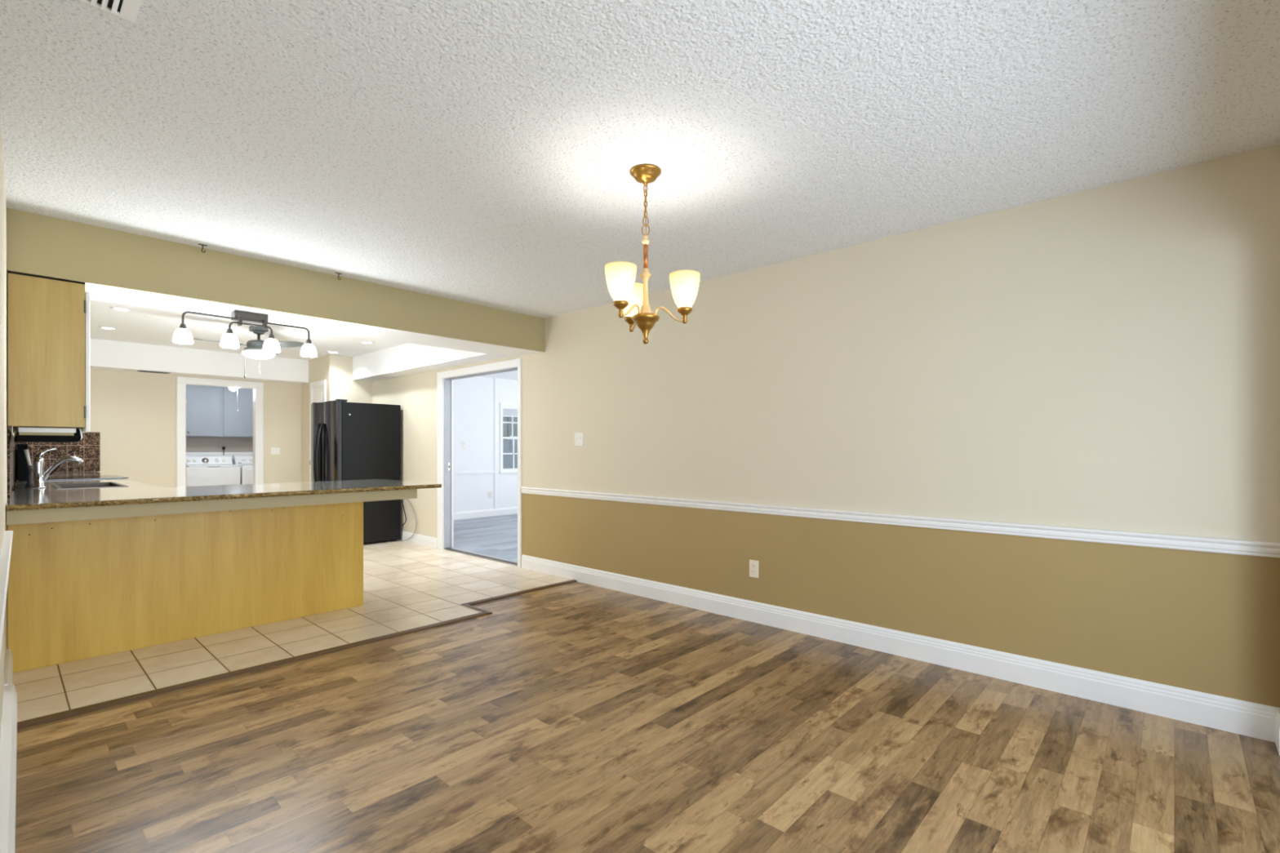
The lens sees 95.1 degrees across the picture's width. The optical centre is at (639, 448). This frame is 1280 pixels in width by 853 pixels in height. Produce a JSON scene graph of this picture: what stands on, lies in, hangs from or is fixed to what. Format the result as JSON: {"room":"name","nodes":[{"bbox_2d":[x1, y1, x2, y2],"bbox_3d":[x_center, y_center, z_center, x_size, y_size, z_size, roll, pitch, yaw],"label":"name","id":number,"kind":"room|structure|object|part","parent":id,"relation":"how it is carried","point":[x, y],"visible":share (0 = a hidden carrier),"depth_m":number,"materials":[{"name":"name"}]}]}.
{"room":"dining room","nodes":[
{"label":"dining room","id":0,"kind":"room"},
{"bbox_2d":[0,110,14,737],"bbox_3d":[-3.385,-0.020,3.003,9.850,2.440,0.376,0,0,42],"label":"wall","id":1,"kind":"structure","parent":0,"point":[3,276],"depth_m":2.54,"materials":[{"name":"beige paint"}]},
{"bbox_2d":[0,530,13,655],"bbox_3d":[-1.385,0.417,1.256,4.340,0.061,0.026,0,0,43],"label":"chair rail","id":2,"kind":"object","parent":1,"relation":"attached to","point":[5,555],"visible":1,"depth_m":1.83,"materials":[{"name":"white paint"}]},
{"bbox_2d":[0,648,17,852],"bbox_3d":[-1.561,1.127,1.433,4.840,0.145,0.040,0,0,43],"label":"baseboard","id":3,"kind":"structure","parent":1,"relation":"attached to","point":[8,739],"depth_m":1.98,"materials":[{"name":"white paint"}]},
{"bbox_2d":[7,429,15,498],"bbox_3d":[-5.096,0.085,4.762,4.708,0.372,0.010,0,0,43],"label":"backsplash","id":4,"kind":"structure","parent":1,"relation":"attached to","point":[11,438],"depth_m":3.25,"materials":[{"name":"brown tile"}]},
{"bbox_2d":[7,271,89,433],"bbox_3d":[-4.087,-0.506,3.987,2.487,0.832,0.313,0,0,42],"label":"upper cabinet","id":5,"kind":"object","parent":1,"relation":"attached to","point":[48,318],"visible":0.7,"depth_m":3.14,"materials":[{"name":"brown wood"}]},
{"bbox_2d":[14,426,82,442],"bbox_3d":[-3.505,-0.075,3.466,0.650,0.078,0.258,0,0,42],"label":"under-cabinet light","id":6,"kind":"object","parent":5,"relation":"attached to","point":[23,434],"visible":1,"depth_m":3.25,"materials":[{"name":"black plastic"}]},
{"bbox_3d":[-3.512,-0.099,3.457,0.650,0.026,0.225,0,0,42],"label":"mounting plate","id":7,"kind":"part","parent":6,"relation":"part of","materials":[{"name":"white plastic"}]},
{"bbox_3d":[-3.255,-0.481,3.427,0.490,0.782,0.019,0,0,42],"label":"door","id":8,"kind":"part","parent":5,"relation":"part of","materials":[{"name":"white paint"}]},
{"bbox_2d":[17,579,577,728],"bbox_3d":[-1.632,1.193,3.898,0.355,0.014,3.461,0,0,42],"label":"trim","id":9,"kind":"structure","parent":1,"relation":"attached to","point":[24,723],"depth_m":3.19,"materials":[{"name":"brown wood"}]},
{"bbox_2d":[14,368,301,490],"bbox_3d":[-5.791,-0.020,7.600,0.100,2.440,3.626,0,0,42],"label":"wall","id":10,"kind":"structure","parent":0,"point":[134,413],"depth_m":7.25,"materials":[{"name":"beige paint"}]},
{"bbox_2d":[14,431,100,472],"bbox_3d":[-6.585,0.043,6.641,0.018,0.462,0.688,0,0,42],"label":"backsplash","id":11,"kind":"structure","parent":10,"relation":"attached to","point":[88,449],"depth_m":6.72,"materials":[{"name":"brown tile"}]},
{"bbox_2d":[176,376,263,487],"bbox_3d":[-5.586,0.141,7.813,0.120,2.098,0.956,0,0,42],"label":"door frame","id":12,"kind":"structure","parent":10,"relation":"in","point":[258,387],"depth_m":7.75,"materials":[{"name":"white paint"}]},
{"bbox_2d":[271,447,279,454],"bbox_3d":[-5.128,0.043,8.241,0.014,0.100,0.112,0,0,42],"label":"light switch","id":13,"kind":"object","parent":10,"relation":"attached to","point":[274,451],"visible":1,"depth_m":8.24,"materials":[{"name":"white plastic"}]},
{"bbox_2d":[89,338,308,383],"bbox_3d":[-5.761,-1.085,7.343,0.290,0.310,2.851,0,0,42],"label":"soffit","id":14,"kind":"structure","parent":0,"point":[104,354],"depth_m":7.31,"materials":[{"name":"white paint"}]},
{"bbox_2d":[137,369,170,373],"bbox_3d":[-5.902,-0.924,7.115,0.130,0.010,0.300,0,0,42],"label":"register","id":15,"kind":"object","parent":14,"relation":"attached to","point":[140,371],"visible":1,"depth_m":7.08,"materials":[{"name":"grey plastic"}]},
{"bbox_2d":[186,436,253,462],"bbox_3d":[-6.156,0.050,8.795,2.050,2.300,2.500,0,0,42],"label":"wall","id":16,"kind":"structure","parent":0,"point":[193,444],"depth_m":9.45,"materials":[{"name":"paint"}]},
{"bbox_2d":[186,384,253,437],"bbox_3d":[-6.687,-0.636,9.321,0.354,0.923,0.960,0,0,42],"label":"wall cabinet","id":17,"kind":"object","parent":16,"relation":"attached to","point":[211,411],"visible":0.61,"depth_m":9.20,"materials":[{"name":"paint"}]},
{"bbox_3d":[-6.757,-0.635,9.056,0.019,0.900,0.425,0,0,42],"label":"door","id":18,"kind":"part","parent":17,"relation":"part of","materials":[{"name":"paint"}]},
{"bbox_3d":[-6.430,-0.635,9.414,0.019,0.900,0.435,0,0,42],"label":"door","id":19,"kind":"part","parent":17,"relation":"part of","materials":[{"name":"paint"}]},
{"bbox_2d":[186,452,253,458],"bbox_3d":[-6.660,0.122,9.594,0.027,0.115,1.400,0,0,42],"label":"wall ledge","id":20,"kind":"object","parent":16,"relation":"attached to","point":[187,453],"visible":0.11,"depth_m":9.43,"materials":[{"name":"white wood"}]},
{"bbox_2d":[218,442,227,454],"bbox_3d":[-6.743,0.045,9.489,0.045,0.270,0.125,0,0,42],"label":"outlet","id":21,"kind":"object","parent":16,"relation":"attached to","point":[223,445],"visible":0.88,"depth_m":9.48,"materials":[{"name":"paint"}]},
{"bbox_3d":[-6.756,-0.052,9.502,0.008,0.075,0.125,0,0,42],"label":"plate","id":22,"kind":"part","parent":21,"relation":"part of","materials":[{"name":"paint"}]},
{"bbox_2d":[12,539,571,722],"bbox_3d":[-3.626,1.195,5.781,5.750,0.010,3.656,0,0,42],"label":"floor tile","id":23,"kind":"structure","parent":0,"point":[407,585],"depth_m":3.80,"materials":[{"name":"tile"}]},
{"bbox_2d":[14,444,128,481],"bbox_3d":[-5.142,0.577,5.303,0.745,1.224,0.695,0,0,42],"label":"range","id":24,"kind":"object","parent":23,"relation":"on","point":[20,462],"visible":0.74,"depth_m":4.84,"materials":[{"name":"black metal"}]},
{"bbox_2d":[17,475,128,481],"bbox_3d":[-5.139,0.270,5.306,0.745,0.008,0.685,0,0,42],"label":"cooktop","id":25,"kind":"object","parent":24,"relation":"in","point":[97,477],"depth_m":5.23,"materials":[{"name":"metal"}]},
{"bbox_2d":[6,488,417,672],"bbox_3d":[-2.721,0.747,3.928,0.965,0.886,2.082,0,0,42],"label":"base cabinet","id":26,"kind":"object","parent":23,"relation":"on","point":[93,581],"visible":0.88,"depth_m":3.57,"materials":[{"name":"brown wood"}]},
{"bbox_2d":[6,478,441,511],"bbox_3d":[-3.327,0.289,4.607,2.845,0.028,2.268,0,0,42],"label":"countertop","id":27,"kind":"structure","parent":26,"relation":"on","point":[24,498],"depth_m":3.69,"materials":[{"name":"brown stone"}]},
{"bbox_2d":[23,448,33,486],"bbox_3d":[-4.347,0.141,4.167,0.044,0.267,0.055,0,0,42],"label":"cordless phone","id":28,"kind":"object","parent":27,"relation":"on","point":[29,469],"visible":0.91,"depth_m":4.16,"materials":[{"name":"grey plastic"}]},
{"bbox_3d":[-4.351,0.070,4.163,0.026,0.124,0.043,0,0,42],"label":"sprayer handle","id":29,"kind":"part","parent":28,"relation":"part of","materials":[{"name":"white plastic"}]},
{"bbox_2d":[31,447,84,488],"bbox_3d":[-4.061,0.135,4.091,0.264,0.279,0.071,0,0,-40],"label":"kitchen faucet","id":30,"kind":"object","parent":27,"relation":"on","point":[39,476],"visible":1,"depth_m":4.03,"materials":[{"name":"silver metal"}]},
{"bbox_3d":[-4.111,0.036,4.055,0.033,0.081,0.102,0,0,42],"label":"lever","id":31,"kind":"part","parent":30,"relation":"part of","materials":[{"name":"silver metal"}]},
{"bbox_3d":[-4.041,0.140,4.095,0.229,0.173,0.041,0,0,-35],"label":"spout","id":32,"kind":"part","parent":30,"relation":"part of","materials":[{"name":"silver metal"}]},
{"bbox_2d":[50,481,128,488],"bbox_3d":[-4.063,0.373,4.315,0.780,0.204,0.360,0,0,42],"label":"sink","id":33,"kind":"object","parent":27,"relation":"in","point":[109,484],"visible":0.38,"depth_m":4.52,"materials":[{"name":"silver metal"}]},
{"bbox_2d":[55,482,122,488],"bbox_3d":[-4.063,0.374,4.315,0.734,0.202,0.314,0,0,42],"label":"basin","id":34,"kind":"object","parent":33,"relation":"in","point":[83,485],"depth_m":4.53,"materials":[{"name":"silver metal"}]},
{"bbox_2d":[311,399,400,543],"bbox_3d":[-3.670,0.304,7.468,0.847,1.772,0.875,0,0,42],"label":"refrigerator","id":35,"kind":"object","parent":23,"relation":"on","point":[350,441],"visible":0.75,"depth_m":7.22,"materials":[{"name":"black metal"}]},
{"bbox_3d":[-4.048,0.268,7.373,0.418,1.665,0.074,0,0,42],"label":"door","id":36,"kind":"part","parent":35,"relation":"part of","materials":[{"name":"black metal"}]},
{"bbox_3d":[-3.975,0.175,7.216,0.026,0.959,0.091,0,0,42],"label":"handle","id":37,"kind":"part","parent":35,"relation":"part of","materials":[{"name":"black plastic"}]},
{"bbox_3d":[-3.894,0.175,7.142,0.026,0.959,0.091,0,0,42],"label":"handle","id":38,"kind":"part","parent":35,"relation":"part of","materials":[{"name":"black plastic"}]},
{"bbox_3d":[-3.732,0.268,7.085,0.420,1.665,0.074,0,0,42],"label":"door","id":39,"kind":"part","parent":35,"relation":"part of","materials":[{"name":"black metal"}]},
{"bbox_2d":[401,499,406,526],"bbox_3d":[-3.012,0.827,7.480,0.115,0.357,0.012,0,0,42],"label":"power cord","id":40,"kind":"object","parent":35,"relation":"hanging from","point":[402,500],"visible":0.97,"depth_m":7.48,"materials":[{"name":"black plastic"}]},
{"bbox_2d":[400,498,417,541],"bbox_3d":[-2.914,0.881,7.375,0.377,0.611,0.040,0,0,42],"label":"power cord","id":41,"kind":"object","parent":23,"relation":"on","point":[406,499],"visible":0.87,"depth_m":7.31,"materials":[{"name":"white plastic"}]},
{"bbox_3d":[-6.019,0.749,6.089,1.560,0.882,0.615,0,0,42],"label":"base cabinet","id":42,"kind":"object","parent":23,"relation":"on","visible":0},
{"bbox_2d":[32,471,108,476],"bbox_3d":[-6.009,0.289,6.096,1.565,0.028,0.640,0,0,42],"label":"countertop","id":43,"kind":"structure","parent":42,"relation":"on","point":[68,473],"depth_m":6.26,"materials":[{"name":"grey stone"}]},
{"bbox_2d":[301,355,372,482],"bbox_3d":[-4.325,-0.020,8.339,1.070,2.440,0.558,0,0,42],"label":"wall","id":44,"kind":"structure","parent":0,"point":[337,371],"depth_m":8.02,"materials":[{"name":"beige paint"}]},
{"bbox_2d":[308,379,325,481],"bbox_3d":[-4.439,0.138,8.018,0.565,2.105,0.071,0,0,42],"label":"door","id":45,"kind":"structure","parent":44,"relation":"in","point":[317,394],"depth_m":8.10,"materials":[{"name":"white paint"}]},
{"bbox_3d":[-4.420,0.125,8.034,0.300,1.750,0.004,0,0,42],"label":"panel","id":46,"kind":"part","parent":45,"relation":"part of","materials":[{"name":"white paint"}]},
{"bbox_2d":[352,342,509,381],"bbox_3d":[-2.608,-1.085,6.972,3.310,0.310,0.264,0,0,42],"label":"soffit","id":47,"kind":"structure","parent":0,"point":[406,359],"depth_m":6.96,"materials":[{"name":"white paint"}]},
{"bbox_2d":[453,376,517,512],"bbox_3d":[-2.809,-0.020,10.146,0.114,2.440,3.894,0,0,42],"label":"wall","id":48,"kind":"structure","parent":0,"point":[477,400],"depth_m":10.12,"materials":[{"name":"paint"}]},
{"bbox_2d":[462,440,466,448],"bbox_3d":[-2.969,-0.060,9.896,0.014,0.118,0.075,0,0,42],"label":"light switch","id":49,"kind":"object","parent":48,"relation":"attached to","point":[464,442],"visible":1,"depth_m":9.90,"materials":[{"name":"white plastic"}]},
{"bbox_2d":[453,506,517,519],"bbox_3d":[-2.772,1.133,10.112,0.016,0.126,3.894,0,0,42],"label":"baseboard","id":50,"kind":"structure","parent":48,"relation":"attached to","point":[512,510],"depth_m":10.18,"materials":[{"name":"white paint"}]},
{"bbox_2d":[488,491,492,497],"bbox_3d":[-2.628,0.820,10.274,0.009,0.118,0.075,0,0,42],"label":"wall outlet","id":51,"kind":"object","parent":48,"relation":"attached to","point":[490,493],"visible":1,"depth_m":10.27,"materials":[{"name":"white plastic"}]},
{"bbox_2d":[499,402,517,473],"bbox_3d":[-2.212,-0.180,10.778,0.115,1.260,0.915,0,0,42],"label":"window","id":52,"kind":"structure","parent":48,"relation":"in","point":[501,404],"depth_m":10.45,"materials":[{"name":"white paint"}]},
{"bbox_2d":[502,405,517,450],"bbox_3d":[-2.193,-0.360,10.760,0.038,0.800,0.785,0,0,42],"label":"window blind","id":53,"kind":"object","parent":52,"relation":"attached to","point":[508,411],"visible":0.42,"depth_m":10.60,"materials":[{"name":"white plastic"}]},
{"bbox_3d":[-2.244,-0.465,10.807,0.030,0.590,0.795,0,0,42],"label":"sash","id":54,"kind":"part","parent":52,"relation":"part of","materials":[{"name":"white paint"}]},
{"bbox_3d":[-2.218,0.100,10.783,0.030,0.600,0.795,0,0,42],"label":"sash","id":55,"kind":"part","parent":52,"relation":"part of","materials":[{"name":"white paint"}]},
{"bbox_2d":[0,0,1279,380],"bbox_3d":[-0.672,-1.290,5.384,10.650,0.100,8.250,0,0,42],"label":"ceiling","id":56,"kind":"structure","parent":0,"point":[483,153],"depth_m":2.24,"materials":[{"name":"white paint"}]},
{"bbox_2d":[97,326,118,329],"bbox_3d":[-5.488,-1.236,6.048,0.156,0.006,0.156,0,0,42],"label":"recessed light","id":57,"kind":"object","parent":56,"relation":"in","point":[101,327],"visible":1,"depth_m":6.05,"materials":[{"name":"white"}]},
{"bbox_2d":[79,0,142,22],"bbox_3d":[-1.383,-1.233,1.456,0.446,0.014,0.248,0,0,42],"label":"ceiling vent","id":58,"kind":"object","parent":56,"relation":"in","point":[128,10],"visible":1,"depth_m":1.64,"materials":[{"name":"white metal"}]},
{"bbox_2d":[110,306,133,311],"bbox_3d":[-4.619,-1.236,5.220,0.156,0.006,0.156,0,0,42],"label":"recessed light","id":59,"kind":"object","parent":56,"relation":"in","point":[119,308],"visible":1,"depth_m":5.20,"materials":[{"name":"white paint"}]},
{"bbox_2d":[198,243,207,253],"bbox_3d":[-2.665,-1.215,3.570,0.012,0.049,0.044,0,0,42],"label":"ceiling hook","id":60,"kind":"object","parent":56,"relation":"attached to","point":[202,245],"visible":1,"depth_m":3.57,"materials":[{"name":"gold metal"}]},
{"bbox_2d":[192,325,305,377],"bbox_3d":[-3.953,-0.969,5.866,0.965,0.542,0.860,0,0,42],"label":"ceiling fan","id":61,"kind":"object","parent":56,"relation":"hanging from","point":[254,348],"visible":0.84,"depth_m":5.87,"materials":[{"name":"silver metal"}]},
{"bbox_3d":[-4.098,-1.040,5.731,0.149,0.036,0.466,0,0,42],"label":"blade","id":62,"kind":"part","parent":61,"relation":"part of","materials":[{"name":"silver metal"}]},
{"bbox_3d":[-3.877,-0.940,5.959,0.286,0.064,0.286,0,0,42],"label":"lamp shade","id":63,"kind":"part","parent":61,"relation":"part of","materials":[{"name":"white glass"}]},
{"bbox_3d":[-3.569,-1.040,5.882,0.465,0.036,0.149,0,0,14],"label":"blade","id":64,"kind":"part","parent":61,"relation":"part of","materials":[{"name":"silver metal"}]},
{"bbox_2d":[6,208,545,357],"bbox_3d":[-2.287,-1.079,4.479,0.524,0.322,3.515,0,0,42],"label":"soffit","id":65,"kind":"structure","parent":56,"relation":"attached to","point":[114,266],"depth_m":3.83,"materials":[{"name":"beige paint"}]},
{"bbox_2d":[172,310,316,357],"bbox_3d":[-2.649,-0.792,3.975,0.188,0.260,0.833,0,0,42],"label":"track light","id":66,"kind":"object","parent":65,"relation":"attached to","point":[182,335],"visible":1,"depth_m":3.94,"materials":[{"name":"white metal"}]},
{"bbox_3d":[-2.882,-0.707,3.696,0.106,0.090,0.106,0,0,42],"label":"lamp shade","id":67,"kind":"part","parent":66,"relation":"part of","materials":[{"name":"white glass"}]},
{"bbox_2d":[179,323,186,328],"bbox_3d":[-2.882,-0.767,3.696,0.036,0.035,0.036,0,0,42],"label":"socket","id":68,"kind":"object","parent":66,"relation":"attached to","point":[182,326],"depth_m":3.68,"materials":[{"name":"brown metal"}]},
{"bbox_2d":[226,328,232,333],"bbox_3d":[-2.701,-0.767,3.857,0.036,0.035,0.036,0,0,42],"label":"socket","id":69,"kind":"object","parent":66,"relation":"attached to","point":[229,331],"depth_m":3.84,"materials":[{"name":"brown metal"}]},
{"bbox_3d":[-2.701,-0.707,3.857,0.106,0.090,0.106,0,0,42],"label":"lamp shade","id":70,"kind":"part","parent":66,"relation":"part of","materials":[{"name":"white glass"}]},
{"bbox_2d":[268,333,274,338],"bbox_3d":[-2.538,-0.767,4.036,0.036,0.035,0.036,0,0,42],"label":"socket","id":71,"kind":"object","parent":66,"relation":"attached to","point":[271,335],"depth_m":4.02,"materials":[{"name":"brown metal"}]},
{"bbox_3d":[-2.538,-0.707,4.036,0.106,0.090,0.106,0,0,42],"label":"lamp shade","id":72,"kind":"part","parent":66,"relation":"part of","materials":[{"name":"white glass"}]},
{"bbox_3d":[-2.393,-0.707,4.233,0.106,0.090,0.106,0,0,42],"label":"lamp shade","id":73,"kind":"part","parent":66,"relation":"part of","materials":[{"name":"white glass"}]},
{"bbox_2d":[306,339,311,344],"bbox_3d":[-2.393,-0.767,4.233,0.036,0.035,0.036,0,0,42],"label":"socket","id":74,"kind":"object","parent":66,"relation":"attached to","point":[308,341],"depth_m":4.22,"materials":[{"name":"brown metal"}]},
{"bbox_2d":[326,351,339,353],"bbox_3d":[-3.959,-1.236,7.561,0.156,0.006,0.156,0,0,42],"label":"recessed light","id":75,"kind":"object","parent":56,"relation":"in","point":[331,352],"visible":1,"depth_m":7.55,"materials":[{"name":"white"}]},
{"bbox_2d":[360,341,373,343],"bbox_3d":[-3.203,-1.236,6.876,0.156,0.006,0.156,0,0,42],"label":"recessed light","id":76,"kind":"object","parent":56,"relation":"in","point":[362,342],"visible":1,"depth_m":6.85,"materials":[{"name":"white"}]},
{"bbox_2d":[604,164,700,343],"bbox_3d":[-0.005,-0.854,2.602,0.440,0.772,0.412,0,0,42],"label":"chandelier","id":77,"kind":"object","parent":56,"relation":"hanging from","point":[630,297],"visible":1,"depth_m":2.57,"materials":[{"name":"gold metal"}]},
{"bbox_3d":[-0.082,-0.697,2.486,0.138,0.146,0.138,0,0,42],"label":"lamp shade","id":78,"kind":"part","parent":77,"relation":"part of","materials":[{"name":"white glass"}]},
{"bbox_3d":[-0.040,-0.596,2.540,0.011,0.072,0.137,0,0,38],"label":"arm","id":79,"kind":"part","parent":77,"relation":"part of","materials":[{"name":"gold metal"}]},
{"bbox_3d":[-0.042,-0.697,2.786,0.138,0.146,0.138,0,0,42],"label":"lamp shade","id":80,"kind":"part","parent":77,"relation":"part of","materials":[{"name":"white glass"}]},
{"bbox_3d":[-0.016,-0.596,2.723,0.012,0.072,0.137,0,0,-22],"label":"arm","id":81,"kind":"part","parent":77,"relation":"part of","materials":[{"name":"gold metal"}]},
{"bbox_3d":[0.025,-1.065,2.624,0.035,0.250,0.016,0,0,16],"label":"chain","id":82,"kind":"part","parent":77,"relation":"part of","materials":[{"name":"gold metal"}]},
{"bbox_3d":[0.025,-0.530,2.624,0.126,0.129,0.126,0,0,42],"label":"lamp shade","id":83,"kind":"part","parent":77,"relation":"part of","materials":[{"name":"gold metal"}]},
{"bbox_3d":[0.025,-0.772,2.624,0.070,0.359,0.070,0,0,42],"label":"stem","id":84,"kind":"part","parent":77,"relation":"part of","materials":[{"name":"gold metal"}]},
{"bbox_3d":[0.131,-0.596,2.610,0.137,0.072,0.011,0,0,8],"label":"arm","id":85,"kind":"part","parent":77,"relation":"part of","materials":[{"name":"gold metal"}]},
{"bbox_3d":[0.199,-0.697,2.601,0.138,0.146,0.138,0,0,42],"label":"lamp shade","id":86,"kind":"part","parent":77,"relation":"part of","materials":[{"name":"white glass"}]},
{"bbox_2d":[14,513,1279,852],"bbox_3d":[-0.492,1.238,5.152,10.070,0.084,8.150,0,0,42],"label":"floor","id":87,"kind":"structure","parent":0,"point":[575,717],"depth_m":2.28,"materials":[{"name":"laminate"}]},
{"bbox_2d":[372,144,1279,707],"bbox_3d":[-0.953,-0.020,5.729,9.770,2.440,0.130,0,0,42],"label":"wall","id":88,"kind":"structure","parent":0,"point":[1107,357],"depth_m":3.14,"materials":[{"name":"beige paint"}]},
{"bbox_2d":[399,530,436,548],"bbox_3d":[-3.076,1.135,7.567,1.815,0.130,0.016,0,0,42],"label":"baseboard","id":89,"kind":"structure","parent":88,"relation":"attached to","point":[425,540],"depth_m":7.24,"materials":[{"name":"white paint"}]},
{"bbox_2d":[436,358,521,567],"bbox_3d":[-1.748,0.152,6.446,1.640,2.095,0.153,0,0,42],"label":"door frame","id":90,"kind":"structure","parent":88,"relation":"in","point":[444,379],"depth_m":6.88,"materials":[{"name":"white paint"}]},
{"bbox_2d":[574,432,582,446],"bbox_3d":[-0.552,-0.077,5.266,0.112,0.122,0.014,0,0,42],"label":"light switch","id":91,"kind":"object","parent":88,"relation":"attached to","point":[578,436],"visible":1,"depth_m":5.27,"materials":[{"name":"white plastic"}]},
{"bbox_2d":[749,560,758,577],"bbox_3d":[0.786,0.834,4.048,0.074,0.118,0.009,0,0,42],"label":"wall outlet","id":92,"kind":"object","parent":88,"relation":"attached to","point":[753,565],"visible":1,"depth_m":4.05,"materials":[{"name":"beige plastic"}]},
{"bbox_2d":[751,563,755,568],"bbox_3d":[0.785,0.814,4.047,0.034,0.029,0.005,0,0,42],"label":"receptacle","id":93,"kind":"object","parent":92,"relation":"attached to","point":[753,565],"depth_m":4.05,"materials":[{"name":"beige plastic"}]},
{"bbox_2d":[520,487,1279,558],"bbox_3d":[0.712,0.417,4.105,5.120,0.061,0.026,0,0,42],"label":"chair rail","id":94,"kind":"object","parent":88,"relation":"attached to","point":[1269,549],"visible":1,"depth_m":3.12,"materials":[{"name":"white paint"}]},
{"bbox_2d":[521,554,1279,742],"bbox_3d":[0.715,1.130,4.108,5.120,0.140,0.017,0,0,42],"label":"baseboard","id":95,"kind":"structure","parent":88,"relation":"attached to","point":[1247,718],"depth_m":3.12,"materials":[{"name":"white paint"}]},
{"bbox_3d":[-6.156,-1.150,8.795,2.050,0.100,2.500,0,0,42],"label":"ceiling","id":96,"kind":"structure","parent":0,"visible":0},
{"bbox_2d":[228,387,238,410],"bbox_3d":[-5.963,-0.823,8.599,0.120,0.553,0.120,0,0,42],"label":"ceiling lamp","id":97,"kind":"object","parent":96,"relation":"hanging from","point":[230,388],"visible":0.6,"depth_m":8.56,"materials":[{"name":"white glass"}]},
{"bbox_3d":[-5.966,-0.885,8.595,0.110,0.100,0.110,0,0,42],"label":"bulb","id":98,"kind":"part","parent":97,"relation":"part of","materials":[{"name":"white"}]},
{"bbox_3d":[-6.137,1.237,8.778,2.000,0.086,2.300,0,0,42],"label":"floor","id":99,"kind":"structure","parent":0,"visible":0},
{"bbox_2d":[186,454,240,486],"bbox_3d":[-6.669,0.652,9.074,0.596,1.084,0.684,0,0,42],"label":"washing machine","id":100,"kind":"object","parent":99,"relation":"on","point":[203,469],"visible":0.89,"depth_m":8.98,"materials":[{"name":"white metal"}]},
{"bbox_3d":[-6.795,0.196,9.162,0.061,0.080,0.090,0,0,42],"label":"knob","id":101,"kind":"part","parent":100,"relation":"part of","materials":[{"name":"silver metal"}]},
{"bbox_3d":[-6.608,0.273,9.018,0.422,0.022,0.624,0,0,42],"label":"lid","id":102,"kind":"part","parent":100,"relation":"part of","materials":[{"name":"white metal"}]},
{"bbox_2d":[232,454,253,484],"bbox_3d":[-6.192,0.652,9.593,0.602,1.084,0.680,0,0,42],"label":"dryer","id":103,"kind":"object","parent":99,"relation":"on","point":[245,462],"visible":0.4,"depth_m":9.24,"materials":[{"name":"white metal"}]},
{"bbox_3d":[-5.974,0.655,9.394,0.013,0.650,0.580,0,0,42],"label":"door","id":104,"kind":"part","parent":103,"relation":"part of","materials":[{"name":"white metal"}]},
{"bbox_3d":[1.438,-0.020,1.027,0.100,2.440,3.856,0,0,42],"label":"wall","id":105,"kind":"structure","parent":0,"visible":0},
{"bbox_2d":[1275,708,1279,755],"bbox_3d":[2.550,1.130,2.333,0.017,0.140,0.134,0,0,42],"label":"baseboard","id":106,"kind":"structure","parent":105,"relation":"attached to","point":[1277,713],"depth_m":2.34,"materials":[{"name":"white paint"}]},
{"label":"outside","id":107,"kind":"structure","parent":0,"visible":0},
{"bbox_3d":[-3.837,1.285,14.327,7.020,0.070,10.000,0,0,42],"label":"ground","id":108,"kind":"structure","parent":107,"visible":0},
{"bbox_2d":[502,439,517,468],"bbox_3d":[-3.994,0.490,13.862,0.215,1.420,5.900,0,0,42],"label":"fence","id":109,"kind":"object","parent":108,"relation":"on","point":[507,443],"visible":0.02,"depth_m":14.54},
{"bbox_2d":[502,415,517,439],"bbox_3d":[-5.008,-0.731,15.259,1.712,3.961,6.796,0,0,42],"label":"tree","id":110,"kind":"object","parent":108,"relation":"on","point":[507,427],"visible":0.02,"depth_m":16.49,"materials":[{"name":"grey plant"}]}
]}

